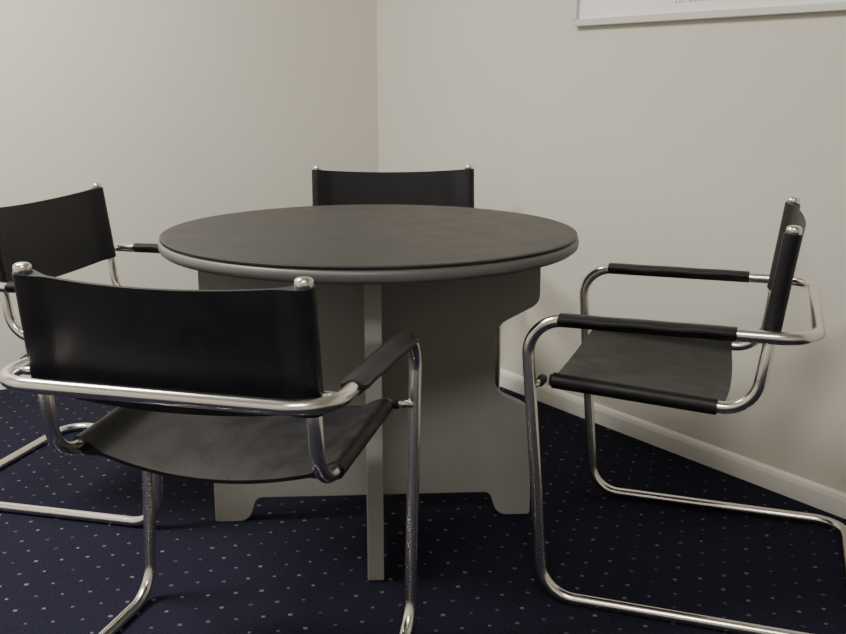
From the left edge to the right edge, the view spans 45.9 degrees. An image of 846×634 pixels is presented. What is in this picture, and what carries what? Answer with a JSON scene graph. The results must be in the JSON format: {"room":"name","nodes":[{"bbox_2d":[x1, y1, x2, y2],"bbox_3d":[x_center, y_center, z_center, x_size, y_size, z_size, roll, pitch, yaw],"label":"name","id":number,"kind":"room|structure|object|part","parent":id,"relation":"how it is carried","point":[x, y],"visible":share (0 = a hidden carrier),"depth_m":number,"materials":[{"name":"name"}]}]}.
{"room":"office","nodes":[
{"label":"office","id":0,"kind":"room"},
{"bbox_2d":[0,0,377,370],"bbox_3d":[-1.891,-0.928,3.205,4.040,2.500,0.120,-7,15,-27],"label":"wall","id":1,"kind":"structure","parent":0,"point":[181,111],"depth_m":3.72,"materials":[{"name":"paint"}]},
{"bbox_2d":[0,375,30,389],"bbox_3d":[-1.860,0.271,3.430,3.800,0.062,0.013,-7,15,-27],"label":"baseboard","id":2,"kind":"structure","parent":1,"relation":"attached to","point":[29,376],"depth_m":3.63,"materials":[{"name":"white paint"}]},
{"bbox_2d":[0,386,845,633],"bbox_3d":[-0.310,0.861,1.306,4.001,0.100,6.199,-9,16,-34],"label":"floor","id":3,"kind":"structure","parent":0,"point":[296,565],"depth_m":2.35,"materials":[{"name":"blue carpet"}]},
{"bbox_2d":[0,183,162,526],"bbox_3d":[-0.874,0.058,2.749,0.699,0.794,0.654,3,14,13],"label":"armchair","id":4,"kind":"object","parent":3,"relation":"on","point":[62,235],"visible":0.39,"depth_m":2.73,"materials":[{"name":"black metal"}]},
{"bbox_3d":[-0.864,-0.096,2.446,0.461,0.345,0.025,3,14,13],"label":"post","id":5,"kind":"part","parent":4,"relation":"part of","materials":[{"name":"silver metal"}]},
{"bbox_3d":[-0.745,-0.208,2.918,0.461,0.345,0.025,3,14,13],"label":"post","id":6,"kind":"part","parent":4,"relation":"part of","materials":[{"name":"silver metal"}]},
{"bbox_2d":[0,262,421,633],"bbox_3d":[-0.377,0.293,1.734,0.634,0.806,0.669,3,14,14],"label":"armchair","id":7,"kind":"object","parent":3,"relation":"on","point":[208,386],"visible":1,"depth_m":1.58,"materials":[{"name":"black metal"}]},
{"bbox_3d":[-0.588,0.048,1.817,0.025,0.356,0.416,3,14,14],"label":"post","id":8,"kind":"part","parent":7,"relation":"part of","materials":[{"name":"silver metal"}]},
{"bbox_3d":[-0.126,0.076,1.698,0.025,0.356,0.416,3,14,14],"label":"post","id":9,"kind":"part","parent":7,"relation":"part of","materials":[{"name":"silver metal"}]},
{"bbox_2d":[158,204,578,580],"bbox_3d":[-0.126,0.149,2.483,0.990,0.739,0.990,-1,13,-3],"label":"conference table","id":10,"kind":"object","parent":3,"relation":"on","point":[448,277],"visible":0.84,"depth_m":2.44,"materials":[{"name":"laminate"}]},
{"bbox_3d":[-0.126,0.167,2.487,0.824,0.702,0.036,-1,13,-3],"label":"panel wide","id":11,"kind":"part","parent":10,"relation":"part of","materials":[{"name":"laminate"}]},
{"bbox_2d":[312,164,501,389],"bbox_3d":[-0.086,-0.067,3.225,0.620,0.815,0.699,-1,13,-4],"label":"armchair","id":12,"kind":"object","parent":3,"relation":"on","point":[455,188],"visible":0.17,"depth_m":3.30,"materials":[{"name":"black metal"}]},
{"bbox_2d":[522,196,845,633],"bbox_3d":[0.633,0.164,2.237,0.699,0.824,0.654,5,14,19],"label":"armchair","id":13,"kind":"object","parent":3,"relation":"on","point":[677,365],"visible":1,"depth_m":2.12,"materials":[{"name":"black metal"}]},
{"bbox_3d":[0.484,0.000,1.980,0.466,0.375,0.025,5,14,19],"label":"post","id":14,"kind":"part","parent":13,"relation":"part of","materials":[{"name":"silver metal"}]},
{"bbox_3d":[0.653,-0.109,2.438,0.466,0.375,0.025,5,14,19],"label":"post","id":15,"kind":"part","parent":13,"relation":"part of","materials":[{"name":"silver metal"}]},
{"bbox_2d":[377,0,845,492],"bbox_3d":[1.417,-0.618,1.905,0.120,2.500,5.640,-9,16,-34],"label":"wall","id":16,"kind":"structure","parent":0,"point":[683,143],"depth_m":2.91,"materials":[{"name":"paint"}]},
{"bbox_2d":[500,368,845,518],"bbox_3d":[1.362,0.576,2.151,0.013,0.062,5.400,-9,16,-34],"label":"baseboard","id":17,"kind":"structure","parent":16,"relation":"attached to","point":[811,493],"depth_m":2.92,"materials":[{"name":"white paint"}]},
{"bbox_2d":[572,0,845,26],"bbox_3d":[0.798,-1.179,2.546,0.023,0.800,1.150,-9,16,-34],"label":"framed picture","id":18,"kind":"object","parent":16,"relation":"attached to","point":[584,12],"visible":1,"depth_m":2.75,"materials":[{"name":"silver metal"}]},
{"bbox_3d":[0.474,-1.286,2.996,0.023,0.760,0.020,-9,16,-34],"label":"frame","id":19,"kind":"part","parent":18,"relation":"part of","materials":[{"name":"silver metal"}]},
{"bbox_2d":[579,0,845,18],"bbox_3d":[0.803,-1.180,2.550,0.011,0.760,1.110,-9,16,-34],"label":"print","id":20,"kind":"object","parent":18,"relation":"on","point":[588,9],"depth_m":2.72,"materials":[{"name":"white paper"}]}
]}

